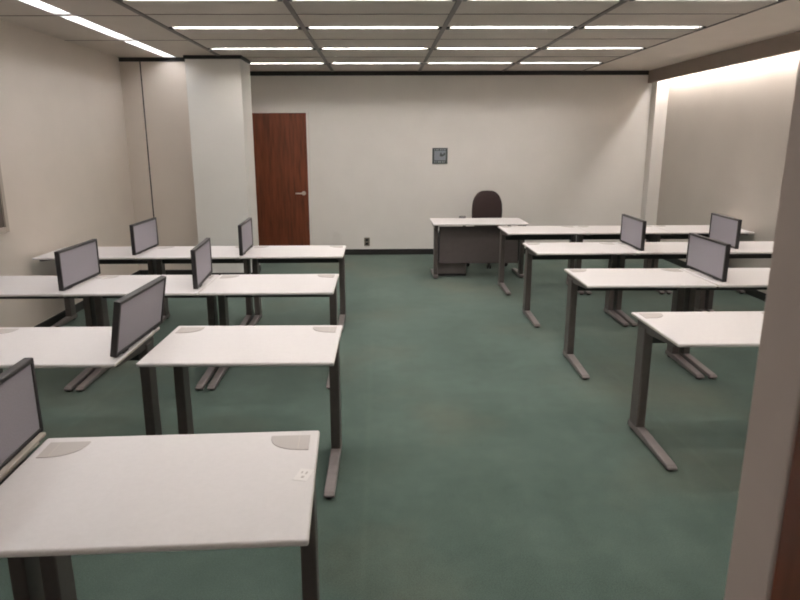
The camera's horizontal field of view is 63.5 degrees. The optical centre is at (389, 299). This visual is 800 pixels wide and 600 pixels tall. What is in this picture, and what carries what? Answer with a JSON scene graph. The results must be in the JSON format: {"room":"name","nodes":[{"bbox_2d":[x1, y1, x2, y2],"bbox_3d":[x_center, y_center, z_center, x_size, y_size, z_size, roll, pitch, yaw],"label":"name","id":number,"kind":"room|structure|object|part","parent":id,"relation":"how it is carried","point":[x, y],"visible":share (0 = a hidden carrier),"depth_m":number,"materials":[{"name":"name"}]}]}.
{"room":"computer lab","nodes":[
{"label":"computer lab","id":0,"kind":"room"},
{"bbox_2d":[0,20,138,326],"bbox_3d":[-3.275,-0.984,5.126,0.120,2.892,9.520,0,14,-1],"label":"wall","id":1,"kind":"structure","parent":0,"point":[64,159],"depth_m":6.24,"materials":[{"name":"beige paint"}]},
{"bbox_2d":[0,166,9,233],"bbox_3d":[-3.193,-0.885,4.519,0.025,1.040,1.640,0,14,-1],"label":"board","id":2,"kind":"object","parent":1,"relation":"attached to","point":[4,223],"visible":1,"depth_m":5.35,"materials":[{"name":"white"}]},
{"bbox_3d":[-3.200,-0.885,4.519,0.011,0.960,1.560,0,14,-1],"label":"panel","id":3,"kind":"part","parent":2,"relation":"part of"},
{"bbox_2d":[0,15,139,15],"bbox_3d":[-2.615,-2.287,5.197,1.220,0.007,0.012,0,14,-1],"label":"trim","id":4,"kind":"structure","parent":1,"relation":"attached to","point":[0,15],"depth_m":5.19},
{"bbox_2d":[34,270,140,326],"bbox_3d":[-3.192,0.567,4.694,0.014,0.085,7.700,0,14,-1],"label":"baseboard","id":5,"kind":"structure","parent":1,"relation":"attached to","point":[79,306],"depth_m":6.27,"materials":[{"name":"black plastic"}]},
{"bbox_2d":[65,40,187,40],"bbox_3d":[-2.634,-2.599,6.470,1.220,0.007,0.012,0,14,-1],"label":"trim","id":6,"kind":"structure","parent":1,"relation":"attached to","point":[65,40],"depth_m":6.46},
{"bbox_2d":[117,57,182,57],"bbox_3d":[-2.653,-2.918,7.771,1.220,0.007,0.012,0,14,-1],"label":"trim","id":7,"kind":"structure","parent":1,"relation":"attached to","point":[117,57],"depth_m":7.77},
{"bbox_2d":[119,62,197,269],"bbox_3d":[-2.825,-1.629,8.167,0.870,2.692,0.080,0,14,-1],"label":"wall","id":8,"kind":"structure","parent":0,"point":[155,99],"depth_m":8.06,"materials":[{"name":"beige paint"}]},
{"bbox_2d":[119,58,184,61],"bbox_3d":[-2.839,-2.903,7.807,0.850,0.045,0.012,0,14,-1],"label":"trim","id":9,"kind":"structure","parent":8,"relation":"attached to","point":[120,59],"depth_m":7.80,"materials":[{"name":"black plastic"}]},
{"bbox_2d":[140,270,191,274],"bbox_3d":[-2.830,-0.351,8.432,0.850,0.085,0.014,0,14,-1],"label":"baseboard","id":10,"kind":"structure","parent":8,"relation":"attached to","point":[143,272],"depth_m":8.42,"materials":[{"name":"black plastic"}]},
{"bbox_2d":[185,59,259,272],"bbox_3d":[-2.083,-1.638,8.196,0.655,2.692,0.560,0,14,-1],"label":"pillar","id":11,"kind":"structure","parent":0,"point":[218,90],"depth_m":7.89,"materials":[{"name":"grey paint"}]},
{"bbox_2d":[183,55,240,58],"bbox_3d":[-2.083,-2.857,7.603,0.679,0.042,0.012,0,14,-1],"label":"trim","id":12,"kind":"structure","parent":11,"relation":"attached to","point":[184,56],"depth_m":7.60,"materials":[{"name":"black plastic"}]},
{"bbox_2d":[241,55,250,63],"bbox_3d":[-1.754,-2.927,7.885,0.012,0.042,0.560,0,14,-1],"label":"trim","id":13,"kind":"structure","parent":11,"relation":"attached to","point":[246,60],"depth_m":7.85,"materials":[{"name":"black plastic"}]},
{"bbox_2d":[0,254,764,599],"bbox_3d":[0.463,0.674,4.549,7.918,0.080,11.700,0,14,-1],"label":"floor","id":14,"kind":"structure","parent":0,"point":[477,462],"depth_m":3.83,"materials":[{"name":"green carpet"}]},
{"bbox_2d":[0,442,44,599],"bbox_3d":[-1.638,0.904,1.976,0.915,0.712,0.631,-1,14,-4],"label":"desk","id":15,"kind":"object","parent":14,"relation":"on","point":[25,572],"visible":0.22,"depth_m":2.15,"materials":[{"name":"grey plastic"}]},
{"bbox_3d":[-1.224,0.596,1.943,0.036,0.055,0.497,-1,14,-4],"label":"support arm","id":16,"kind":"part","parent":15,"relation":"part of"},
{"bbox_2d":[0,358,45,479],"bbox_3d":[-1.204,0.400,1.954,0.062,0.274,0.600,-1,14,-4],"label":"screen","id":17,"kind":"object","parent":15,"relation":"on","point":[21,425],"visible":1,"depth_m":2.11,"materials":[{"name":"black plastic"}]},
{"bbox_3d":[-1.182,0.531,1.970,0.021,0.012,0.565,-1,14,-4],"label":"mounting rail","id":18,"kind":"part","parent":17,"relation":"part of","materials":[{"name":"metal"}]},
{"bbox_3d":[-1.234,0.858,2.179,0.052,0.615,0.115,-1,14,-4],"label":"leg","id":19,"kind":"part","parent":15,"relation":"part of","materials":[{"name":"metal"}]},
{"bbox_2d":[0,275,98,391],"bbox_3d":[-2.675,0.230,4.739,0.915,0.712,0.631,0,14,-1],"label":"desk","id":20,"kind":"object","parent":14,"relation":"on","point":[11,287],"visible":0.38,"depth_m":4.71,"materials":[{"name":"laminate"}]},
{"bbox_2d":[54,239,100,290],"bbox_3d":[-2.244,-0.264,4.675,0.044,0.274,0.600,0,14,0],"label":"screen","id":21,"kind":"object","parent":20,"relation":"on","point":[76,264],"visible":1,"depth_m":4.62,"materials":[{"name":"black plastic"}]},
{"bbox_3d":[-2.260,0.188,4.922,0.052,0.615,0.115,0,14,-1],"label":"leg","id":22,"kind":"part","parent":20,"relation":"part of","materials":[{"name":"metal"}]},
{"bbox_2d":[0,327,161,435],"bbox_3d":[-1.724,0.565,3.359,0.915,0.712,0.631,0,14,-1],"label":"desk","id":23,"kind":"object","parent":14,"relation":"on","point":[49,347],"visible":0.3,"depth_m":3.31,"materials":[{"name":"laminate"}]},
{"bbox_3d":[-1.307,0.262,3.305,0.036,0.055,0.497,0,14,-1],"label":"support arm","id":24,"kind":"part","parent":23,"relation":"part of"},
{"bbox_2d":[110,275,165,357],"bbox_3d":[-1.273,0.069,3.297,0.084,0.275,0.600,0,14,1],"label":"screen","id":25,"kind":"object","parent":23,"relation":"on","point":[139,312],"visible":1,"depth_m":3.22,"materials":[{"name":"black plastic"}]},
{"bbox_3d":[-1.309,0.523,3.541,0.052,0.615,0.115,0,14,-1],"label":"leg","id":26,"kind":"part","parent":23,"relation":"part of","materials":[{"name":"metal"}]},
{"bbox_2d":[32,246,158,326],"bbox_3d":[-2.708,-0.106,6.111,0.915,0.712,0.631,0,14,-1],"label":"desk","id":27,"kind":"object","parent":14,"relation":"on","point":[107,255],"visible":0.34,"depth_m":6.19,"materials":[{"name":"laminate"}]},
{"bbox_3d":[-3.128,-0.142,6.283,0.052,0.615,0.115,0,14,-1],"label":"leg","id":28,"kind":"part","parent":27,"relation":"part of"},
{"bbox_2d":[129,217,158,254],"bbox_3d":[-2.293,-0.604,6.063,0.044,0.274,0.600,0,14,0],"label":"screen","id":29,"kind":"object","parent":27,"relation":"on","point":[143,234],"visible":1,"depth_m":6.00,"materials":[{"name":"black plastic"}]},
{"bbox_3d":[-2.293,-0.148,6.294,0.052,0.615,0.115,0,14,-1],"label":"leg","id":30,"kind":"part","parent":27,"relation":"part of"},
{"bbox_2d":[62,275,219,391],"bbox_3d":[-1.757,0.224,4.751,0.915,0.712,0.631,0,14,-1],"label":"desk","id":31,"kind":"object","parent":14,"relation":"on","point":[102,287],"visible":0.51,"depth_m":4.72,"materials":[{"name":"laminate"}]},
{"bbox_3d":[-2.177,0.188,4.923,0.052,0.615,0.115,0,14,-1],"label":"leg","id":32,"kind":"part","parent":31,"relation":"part of","materials":[{"name":"metal"}]},
{"bbox_2d":[190,238,212,288],"bbox_3d":[-1.365,-0.277,4.715,0.044,0.274,0.600,-1,14,-5],"label":"screen","id":33,"kind":"object","parent":31,"relation":"on","point":[201,257],"visible":1,"depth_m":4.63,"materials":[{"name":"black plastic"}]},
{"bbox_3d":[-1.365,-0.277,4.715,0.022,0.242,0.570,-1,14,-5],"label":"fabric panel","id":34,"kind":"part","parent":33,"relation":"part of","materials":[{"name":"fabric"}]},
{"bbox_3d":[-1.343,0.182,4.934,0.052,0.615,0.115,0,14,-1],"label":"leg","id":35,"kind":"part","parent":31,"relation":"part of","materials":[{"name":"metal"}]},
{"bbox_2d":[0,431,319,599],"bbox_3d":[-0.693,0.888,2.027,0.938,0.712,0.656,-1,14,-3],"label":"desk","id":36,"kind":"object","parent":14,"relation":"on","point":[183,492],"visible":0.96,"depth_m":1.89,"materials":[{"name":"white laminate"}]},
{"bbox_3d":[-1.131,0.855,2.186,0.053,0.615,0.119,-1,14,-3],"label":"leg","id":37,"kind":"part","parent":36,"relation":"part of","materials":[{"name":"metal"}]},
{"bbox_2d":[293,468,312,480],"bbox_3d":[-0.263,0.534,1.978,0.042,0.002,0.072,3,14,13],"label":"power outlet","id":38,"kind":"object","parent":36,"relation":"on","point":[303,474],"visible":1,"depth_m":1.98,"materials":[{"name":"white plastic"}]},
{"bbox_3d":[-0.277,0.840,2.236,0.053,0.615,0.120,-1,14,-3],"label":"leg","id":39,"kind":"part","parent":36,"relation":"part of","materials":[{"name":"metal"}]},
{"bbox_2d":[136,246,253,325],"bbox_3d":[-1.791,-0.113,6.123,0.915,0.712,0.631,0,14,-1],"label":"desk","id":40,"kind":"object","parent":14,"relation":"on","point":[163,255],"visible":0.73,"depth_m":6.20,"materials":[{"name":"laminate"}]},
{"bbox_3d":[-2.211,-0.149,6.295,0.052,0.615,0.115,0,14,-1],"label":"leg","id":41,"kind":"part","parent":40,"relation":"part of","materials":[{"name":"metal"}]},
{"bbox_2d":[238,218,252,255],"bbox_3d":[-1.336,-0.598,6.022,0.044,0.274,0.600,-1,14,-3],"label":"screen","id":42,"kind":"object","parent":40,"relation":"on","point":[245,232],"visible":1,"depth_m":5.93,"materials":[{"name":"black plastic"}]},
{"bbox_3d":[-1.336,-0.598,6.022,0.022,0.242,0.570,-1,14,-3],"label":"fabric panel","id":43,"kind":"part","parent":42,"relation":"part of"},
{"bbox_3d":[-1.376,-0.154,6.306,0.052,0.615,0.115,0,14,-1],"label":"leg","id":44,"kind":"part","parent":40,"relation":"part of","materials":[{"name":"metal"}]},
{"bbox_2d":[211,264,260,274],"bbox_3d":[-2.078,-0.371,8.500,0.683,0.085,0.574,0,14,-1],"label":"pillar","id":45,"kind":"structure","parent":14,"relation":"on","point":[260,264],"depth_m":8.21,"materials":[{"name":"paint"}]},
{"bbox_2d":[136,325,342,498],"bbox_3d":[-0.714,0.558,3.372,0.915,0.712,0.631,0,14,0],"label":"desk","id":46,"kind":"object","parent":14,"relation":"on","point":[185,347],"visible":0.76,"depth_m":3.30,"materials":[{"name":"laminate"}]},
{"bbox_3d":[-1.132,0.521,3.548,0.052,0.615,0.115,0,14,0],"label":"leg","id":47,"kind":"part","parent":46,"relation":"part of","materials":[{"name":"metal"}]},
{"bbox_3d":[-0.297,0.518,3.551,0.052,0.615,0.115,0,14,0],"label":"leg","id":48,"kind":"part","parent":46,"relation":"part of","materials":[{"name":"metal"}]},
{"bbox_2d":[198,274,338,390],"bbox_3d":[-0.839,0.217,4.764,0.915,0.712,0.631,0,14,-1],"label":"desk","id":49,"kind":"object","parent":14,"relation":"on","point":[235,285],"visible":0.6,"depth_m":4.69,"materials":[{"name":"laminate"}]},
{"bbox_3d":[-1.260,0.182,4.935,0.052,0.615,0.115,0,14,-1],"label":"leg","id":50,"kind":"part","parent":49,"relation":"part of","materials":[{"name":"metal"}]},
{"bbox_3d":[-0.425,0.176,4.946,0.052,0.615,0.115,0,14,-1],"label":"leg","id":51,"kind":"part","parent":49,"relation":"part of","materials":[{"name":"metal"}]},
{"bbox_2d":[240,245,345,331],"bbox_3d":[-0.874,-0.119,6.136,0.915,0.712,0.631,0,14,-1],"label":"desk","id":52,"kind":"object","parent":14,"relation":"on","point":[309,253],"visible":0.92,"depth_m":6.21,"materials":[{"name":"laminate"}]},
{"bbox_3d":[-1.294,-0.155,6.307,0.052,0.615,0.115,0,14,-1],"label":"leg","id":53,"kind":"part","parent":52,"relation":"part of","materials":[{"name":"metal"}]},
{"bbox_3d":[-0.459,-0.160,6.318,0.052,0.615,0.115,0,14,-1],"label":"leg","id":54,"kind":"part","parent":52,"relation":"part of","materials":[{"name":"metal"}]},
{"bbox_2d":[437,233,465,275],"bbox_3d":[0.805,-0.608,8.512,0.380,0.520,0.368,0,14,-1],"label":"drawer pedestal","id":55,"kind":"object","parent":14,"relation":"on","point":[444,269],"visible":0.16,"depth_m":8.38,"materials":[{"name":"grey metal"}]},
{"bbox_2d":[430,218,528,278],"bbox_3d":[1.131,-0.668,8.351,1.183,0.709,0.635,0,14,-1],"label":"desk","id":56,"kind":"object","parent":14,"relation":"on","point":[461,240],"visible":0.93,"depth_m":8.18,"materials":[{"name":"white laminate"}]},
{"bbox_3d":[0.587,-0.629,8.203,0.048,0.620,0.110,0,14,-1],"label":"leg","id":57,"kind":"part","parent":56,"relation":"part of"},
{"bbox_3d":[1.133,-0.698,8.184,1.013,0.470,0.020,0,14,-1],"label":"panel","id":58,"kind":"part","parent":56,"relation":"part of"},
{"bbox_3d":[1.680,-0.636,8.218,0.048,0.620,0.110,0,14,-1],"label":"leg","id":59,"kind":"part","parent":56,"relation":"part of","materials":[{"name":"metal"}]},
{"bbox_2d":[459,190,510,268],"bbox_3d":[1.354,-0.990,9.002,0.780,1.024,0.601,2,14,7],"label":"office chair","id":60,"kind":"object","parent":14,"relation":"on","point":[486,204],"visible":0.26,"depth_m":9.06,"materials":[{"name":"black fabric"}]},
{"bbox_3d":[1.375,-1.266,9.110,0.425,0.540,0.154,2,14,7],"label":"backrest","id":61,"kind":"part","parent":60,"relation":"part of","materials":[{"name":"black fabric"}]},
{"bbox_2d":[498,226,589,294],"bbox_3d":[1.761,-0.471,7.536,0.915,0.712,0.631,0,14,-1],"label":"desk","id":62,"kind":"object","parent":14,"relation":"on","point":[569,233],"visible":0.87,"depth_m":7.62,"materials":[{"name":"laminate"}]},
{"bbox_3d":[1.341,-0.507,7.708,0.052,0.615,0.115,0,14,-1],"label":"leg","id":63,"kind":"part","parent":62,"relation":"part of","materials":[{"name":"metal"}]},
{"bbox_3d":[2.176,-0.513,7.719,0.052,0.615,0.115,0,14,-1],"label":"leg","id":64,"kind":"part","parent":62,"relation":"part of","materials":[{"name":"metal"}]},
{"bbox_2d":[522,242,636,327],"bbox_3d":[1.797,-0.160,6.267,0.915,0.712,0.631,0,14,-1],"label":"desk","id":65,"kind":"object","parent":14,"relation":"on","point":[569,250],"visible":1,"depth_m":6.35,"materials":[{"name":"laminate"}]},
{"bbox_3d":[1.377,-0.196,6.439,0.052,0.615,0.115,0,14,-1],"label":"leg","id":66,"kind":"part","parent":65,"relation":"part of","materials":[{"name":"metal"}]},
{"bbox_3d":[1.379,-0.458,6.203,0.036,0.055,0.497,0,14,-1],"label":"support arm","id":67,"kind":"part","parent":65,"relation":"part of"},
{"bbox_3d":[2.212,-0.202,6.450,0.052,0.615,0.115,0,14,-1],"label":"leg","id":68,"kind":"part","parent":65,"relation":"part of","materials":[{"name":"metal"}]},
{"bbox_2d":[574,225,671,294],"bbox_3d":[2.679,-0.478,7.549,0.915,0.712,0.631,0,14,-1],"label":"desk","id":69,"kind":"object","parent":14,"relation":"on","point":[596,232],"visible":0.44,"depth_m":7.61,"materials":[{"name":"laminate"}]},
{"bbox_3d":[2.259,-0.514,7.720,0.052,0.615,0.115,0,14,-1],"label":"leg","id":70,"kind":"part","parent":69,"relation":"part of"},
{"bbox_3d":[3.094,-0.519,7.731,0.052,0.615,0.115,0,14,-1],"label":"leg","id":71,"kind":"part","parent":69,"relation":"part of","materials":[{"name":"metal"}]},
{"bbox_2d":[563,268,716,379],"bbox_3d":[1.853,0.165,4.938,0.915,0.712,0.631,0,14,0],"label":"desk","id":72,"kind":"object","parent":14,"relation":"on","point":[677,280],"visible":0.98,"depth_m":4.99,"materials":[{"name":"laminate"}]},
{"bbox_3d":[1.436,0.128,5.115,0.052,0.615,0.115,0,14,0],"label":"leg","id":73,"kind":"part","parent":72,"relation":"part of","materials":[{"name":"metal"}]},
{"bbox_3d":[1.435,-0.133,4.879,0.036,0.055,0.497,0,14,0],"label":"support arm","id":74,"kind":"part","parent":72,"relation":"part of"},
{"bbox_3d":[2.271,0.125,5.115,0.052,0.615,0.115,0,14,0],"label":"leg","id":75,"kind":"part","parent":72,"relation":"part of","materials":[{"name":"metal"}]},
{"bbox_2d":[613,242,736,326],"bbox_3d":[2.713,-0.167,6.279,0.915,0.712,0.631,0,14,-1],"label":"desk","id":76,"kind":"object","parent":14,"relation":"on","point":[652,250],"visible":0.45,"depth_m":6.37,"materials":[{"name":"laminate"}]},
{"bbox_3d":[2.293,-0.203,6.451,0.052,0.615,0.115,0,14,-1],"label":"leg","id":77,"kind":"part","parent":76,"relation":"part of","materials":[{"name":"metal"}]},
{"bbox_2d":[620,214,646,250],"bbox_3d":[2.338,-0.658,6.217,0.044,0.274,0.600,0,14,1],"label":"screen","id":78,"kind":"object","parent":76,"relation":"on","point":[633,229],"visible":1,"depth_m":6.16,"materials":[{"name":"black plastic"}]},
{"bbox_3d":[3.128,-0.208,6.462,0.052,0.615,0.115,0,14,-1],"label":"leg","id":79,"kind":"part","parent":76,"relation":"part of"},
{"bbox_2d":[628,311,763,470],"bbox_3d":[1.903,0.485,3.632,0.915,0.712,0.631,0,14,-1],"label":"desk","id":80,"kind":"object","parent":14,"relation":"on","point":[726,328],"visible":0.57,"depth_m":3.64,"materials":[{"name":"laminate"}]},
{"bbox_3d":[1.483,0.449,3.804,0.052,0.615,0.115,0,14,-1],"label":"leg","id":81,"kind":"part","parent":80,"relation":"part of","materials":[{"name":"metal"}]},
{"bbox_3d":[1.484,0.188,3.568,0.036,0.055,0.497,0,14,-1],"label":"support arm","id":82,"kind":"part","parent":80,"relation":"part of"},
{"bbox_2d":[650,225,753,293],"bbox_3d":[3.597,-0.484,7.561,0.915,0.712,0.631,0,14,-1],"label":"desk","id":83,"kind":"object","parent":14,"relation":"on","point":[678,231],"visible":0.34,"depth_m":7.57,"materials":[{"name":"laminate"}]},
{"bbox_3d":[3.177,-0.520,7.732,0.052,0.615,0.115,0,14,-1],"label":"leg","id":84,"kind":"part","parent":83,"relation":"part of","materials":[{"name":"metal"}]},
{"bbox_2d":[679,268,769,378],"bbox_3d":[2.778,0.160,4.946,0.915,0.712,0.631,0,14,-1],"label":"desk","id":85,"kind":"object","parent":14,"relation":"on","point":[737,278],"visible":0.3,"depth_m":4.94,"materials":[{"name":"laminate"}]},
{"bbox_3d":[2.358,0.124,5.117,0.052,0.615,0.115,0,14,-1],"label":"leg","id":86,"kind":"part","parent":85,"relation":"part of","materials":[{"name":"metal"}]},
{"bbox_2d":[686,233,730,281],"bbox_3d":[2.399,-0.332,4.887,0.044,0.274,0.600,0,14,0],"label":"screen","id":87,"kind":"object","parent":85,"relation":"on","point":[708,256],"visible":1,"depth_m":4.84,"materials":[{"name":"black plastic"}]},
{"bbox_2d":[704,241,773,311],"bbox_3d":[3.629,-0.173,6.292,0.915,0.712,0.631,0,14,-1],"label":"desk","id":88,"kind":"object","parent":14,"relation":"on","point":[748,249],"visible":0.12,"depth_m":6.38,"materials":[{"name":"laminate"}]},
{"bbox_3d":[3.209,-0.209,6.463,0.052,0.615,0.115,0,14,-1],"label":"leg","id":89,"kind":"part","parent":88,"relation":"part of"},
{"bbox_2d":[709,213,741,248],"bbox_3d":[3.257,-0.678,6.287,0.044,0.274,0.600,1,14,3],"label":"screen","id":90,"kind":"object","parent":88,"relation":"on","point":[723,228],"visible":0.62,"depth_m":6.24,"materials":[{"name":"black plastic"}]},
{"bbox_2d":[0,0,799,70],"bbox_3d":[0.440,-2.207,4.830,7.318,0.001,9.380,0,14,-1],"label":"ceiling","id":91,"kind":"structure","parent":0,"point":[783,18],"depth_m":5.79,"materials":[{"name":"tile"}]},
{"bbox_2d":[19,0,69,13],"bbox_3d":[-2.585,-2.160,4.519,0.152,0.076,1.292,0,14,-1],"label":"strip light","id":92,"kind":"object","parent":91,"relation":"attached to","point":[46,7],"visible":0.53,"depth_m":4.94,"materials":[{"name":"white plastic"}]},
{"bbox_2d":[60,16,132,39],"bbox_3d":[-2.604,-2.480,5.825,0.152,0.076,1.262,0,14,-1],"label":"strip light","id":93,"kind":"object","parent":91,"relation":"attached to","point":[76,19],"visible":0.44,"depth_m":5.82,"materials":[{"name":"white plastic"}]},
{"bbox_2d":[124,41,173,56],"bbox_3d":[-2.624,-2.800,7.131,0.152,0.076,1.292,0,14,-1],"label":"strip light","id":94,"kind":"object","parent":91,"relation":"attached to","point":[135,43],"visible":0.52,"depth_m":7.13,"materials":[{"name":"white plastic"}]},
{"bbox_2d":[112,0,219,55],"bbox_3d":[-1.966,-2.200,4.841,0.040,0.012,9.268,0,14,-1],"label":"trim","id":95,"kind":"structure","parent":91,"relation":"attached to","point":[115,1],"depth_m":5.56,"materials":[{"name":"metal"}]},
{"bbox_2d":[169,27,301,29],"bbox_3d":[-1.374,-2.459,5.776,1.171,0.074,0.116,0,14,-1],"label":"strip light","id":96,"kind":"object","parent":91,"relation":"attached to","point":[171,28],"visible":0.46,"depth_m":5.83,"materials":[{"name":"white plastic"}]},
{"bbox_2d":[208,48,315,50],"bbox_3d":[-1.394,-2.780,7.085,1.171,0.074,0.116,0,14,-1],"label":"strip light","id":97,"kind":"object","parent":91,"relation":"attached to","point":[210,49],"visible":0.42,"depth_m":7.14,"materials":[{"name":"white plastic"}]},
{"bbox_2d":[251,63,325,64],"bbox_3d":[-1.413,-3.107,8.418,1.171,0.074,0.116,0,14,-1],"label":"strip light","id":98,"kind":"object","parent":91,"relation":"attached to","point":[251,63],"visible":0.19,"depth_m":8.47,"materials":[{"name":"white plastic"}]},
{"bbox_2d":[282,0,333,71],"bbox_3d":[-0.753,-2.208,4.858,0.040,0.012,9.268,0,14,-1],"label":"trim","id":99,"kind":"structure","parent":91,"relation":"attached to","point":[287,4],"depth_m":5.89,"materials":[{"name":"metal"}]},
{"bbox_2d":[191,39,434,39],"bbox_3d":[0.434,-2.608,6.462,4.815,0.007,0.012,0,14,-1],"label":"trim","id":100,"kind":"structure","parent":91,"relation":"attached to","point":[191,39],"depth_m":6.44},
{"bbox_2d":[145,14,493,14],"bbox_3d":[0.453,-2.296,5.190,4.815,0.007,0.012,0,14,-1],"label":"trim","id":101,"kind":"structure","parent":91,"relation":"attached to","point":[145,14],"depth_m":5.18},
{"bbox_2d":[305,26,441,29],"bbox_3d":[-0.139,-2.467,5.793,1.215,0.074,0.116,0,14,-1],"label":"strip light","id":102,"kind":"object","parent":91,"relation":"attached to","point":[369,27],"visible":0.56,"depth_m":5.85,"materials":[{"name":"white plastic"}]},
{"bbox_2d":[319,48,429,49],"bbox_3d":[-0.159,-2.788,7.102,1.215,0.074,0.116,0,14,-1],"label":"strip light","id":103,"kind":"object","parent":91,"relation":"attached to","point":[319,48],"visible":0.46,"depth_m":7.16,"materials":[{"name":"white plastic"}]},
{"bbox_2d":[329,63,421,64],"bbox_3d":[-0.179,-3.115,8.434,1.215,0.074,0.116,0,14,-1],"label":"strip light","id":104,"kind":"object","parent":91,"relation":"attached to","point":[329,63],"visible":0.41,"depth_m":8.49,"materials":[{"name":"white plastic"}]},
{"bbox_2d":[425,62,514,63],"bbox_3d":[1.054,-3.123,8.451,1.167,0.074,0.116,0,14,-1],"label":"strip light","id":105,"kind":"object","parent":91,"relation":"attached to","point":[494,62],"visible":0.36,"depth_m":8.50,"materials":[{"name":"white plastic"}]},
{"bbox_2d":[434,48,540,49],"bbox_3d":[1.074,-2.796,7.118,1.167,0.074,0.116,0,14,-1],"label":"strip light","id":106,"kind":"object","parent":91,"relation":"attached to","point":[434,48],"visible":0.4,"depth_m":7.17,"materials":[{"name":"white plastic"}]},
{"bbox_2d":[446,26,576,29],"bbox_3d":[1.094,-2.476,5.809,1.167,0.074,0.116,0,14,-1],"label":"strip light","id":107,"kind":"object","parent":91,"relation":"attached to","point":[448,27],"visible":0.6,"depth_m":5.86,"materials":[{"name":"white plastic"}]},
{"bbox_2d":[518,62,603,63],"bbox_3d":[2.241,-3.131,8.466,1.122,0.074,0.116,0,14,-1],"label":"strip light","id":108,"kind":"object","parent":91,"relation":"attached to","point":[520,62],"visible":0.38,"depth_m":8.52,"materials":[{"name":"white plastic"}]},
{"bbox_2d":[551,56,621,56],"bbox_3d":[0.414,-2.939,7.812,4.815,0.007,0.012,0,14,-1],"label":"trim","id":109,"kind":"structure","parent":91,"relation":"attached to","point":[551,56],"depth_m":7.83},
{"bbox_2d":[543,47,645,49],"bbox_3d":[2.260,-2.804,7.134,1.122,0.074,0.116,0,14,-1],"label":"strip light","id":110,"kind":"object","parent":91,"relation":"attached to","point":[640,48],"visible":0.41,"depth_m":7.19,"materials":[{"name":"white plastic"}]},
{"bbox_2d":[579,26,705,29],"bbox_3d":[2.280,-2.484,5.825,1.122,0.074,0.116,0,14,-1],"label":"strip light","id":111,"kind":"object","parent":91,"relation":"attached to","point":[583,27],"visible":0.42,"depth_m":5.88,"materials":[{"name":"white plastic"}]},
{"bbox_2d":[250,75,651,248],"bbox_3d":[0.375,-2.128,9.740,7.318,2.892,0.120,0,14,-1],"label":"wall","id":112,"kind":"structure","parent":0,"point":[556,150],"depth_m":9.66,"materials":[{"name":"painted drywall"}]},
{"bbox_2d":[252,112,312,245],"bbox_3d":[-1.676,-1.721,9.707,0.980,2.130,0.077,0,14,-1],"label":"door","id":113,"kind":"structure","parent":112,"relation":"in","point":[281,139],"depth_m":9.70,"materials":[{"name":"red wood"}]},
{"bbox_2d":[364,236,369,245],"bbox_3d":[-0.345,-0.904,9.956,0.086,0.148,0.022,0,14,-1],"label":"wall outlet","id":114,"kind":"object","parent":112,"relation":"attached to","point":[366,239],"visible":1,"depth_m":9.96,"materials":[{"name":"black plastic"}]},
{"bbox_2d":[345,248,525,254],"bbox_3d":[1.342,-0.756,10.022,5.040,0.085,0.014,0,14,-1],"label":"baseboard","id":115,"kind":"structure","parent":112,"relation":"attached to","point":[347,251],"depth_m":10.00,"materials":[{"name":"black plastic"}]},
{"bbox_2d":[418,0,461,70],"bbox_3d":[0.503,-2.216,4.874,0.040,0.012,9.268,0,14,-1],"label":"trim","id":116,"kind":"structure","parent":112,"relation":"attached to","point":[458,2],"depth_m":5.91,"materials":[{"name":"metal"}]},
{"bbox_2d":[432,148,447,163],"bbox_3d":[0.756,-2.155,9.669,0.228,0.232,0.015,0,14,-1],"label":"clock","id":117,"kind":"object","parent":112,"relation":"attached to","point":[439,155],"visible":1,"depth_m":9.66,"materials":[{"name":"plastic"}]},
{"bbox_2d":[250,70,648,75],"bbox_3d":[0.248,-3.292,9.385,7.070,0.062,0.012,0,14,-1],"label":"trim","id":118,"kind":"structure","parent":112,"relation":"attached to","point":[611,72],"depth_m":9.39,"materials":[{"name":"black plastic"}]},
{"bbox_2d":[502,0,628,70],"bbox_3d":[1.712,-2.225,4.890,0.040,0.012,9.268,0,14,-1],"label":"trim","id":119,"kind":"structure","parent":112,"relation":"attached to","point":[618,4],"depth_m":5.89,"materials":[{"name":"metal"}]},
{"bbox_2d":[640,79,669,241],"bbox_3d":[3.947,-2.020,9.665,0.178,2.692,0.180,0,14,-1],"label":"column","id":120,"kind":"structure","parent":112,"relation":"attached to","point":[660,89],"depth_m":9.55,"materials":[{"name":"painted drywall"}]},
{"bbox_2d":[582,0,786,70],"bbox_3d":[2.876,-2.232,4.906,0.016,0.012,9.268,0,14,-1],"label":"trim","id":121,"kind":"structure","parent":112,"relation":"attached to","point":[784,0],"depth_m":5.95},
{"bbox_2d":[648,31,799,82],"bbox_3d":[3.875,-2.158,4.945,0.050,0.174,9.280,0,14,-1],"label":"trim","id":122,"kind":"structure","parent":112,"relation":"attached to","point":[788,43],"depth_m":7.19,"materials":[{"name":"paint"}]},
{"bbox_2d":[656,51,799,293],"bbox_3d":[4.162,-1.034,5.225,0.120,2.892,9.520,0,14,-1],"label":"wall","id":123,"kind":"structure","parent":0,"point":[727,128],"depth_m":7.68,"materials":[{"name":"paint"}]},
{"bbox_2d":[664,259,765,301],"bbox_3d":[4.101,0.351,5.471,0.014,0.085,9.100,0,14,-1],"label":"baseboard","id":124,"kind":"structure","parent":123,"relation":"attached to","point":[760,295],"depth_m":7.30,"materials":[{"name":"black plastic"}]},
{"bbox_3d":[0.512,0.208,0.630,7.318,2.692,0.110,0,14,-1],"label":"wall","id":125,"kind":"structure","parent":0,"visible":0},
{"bbox_2d":[724,57,799,599],"bbox_3d":[-0.095,0.461,0.683,1.042,2.180,0.130,0,14,-1],"label":"door frame","id":126,"kind":"structure","parent":125,"relation":"in","point":[775,404],"depth_m":0.63,"materials":[{"name":"beige paint"}]},
{"bbox_2d":[770,414,799,599],"bbox_3d":[0.373,0.593,0.245,0.104,2.110,0.908,0,14,-1],"label":"door","id":127,"kind":"structure","parent":126,"relation":"attached to","point":[786,580],"depth_m":0.60,"materials":[{"name":"red wood"}]}
]}

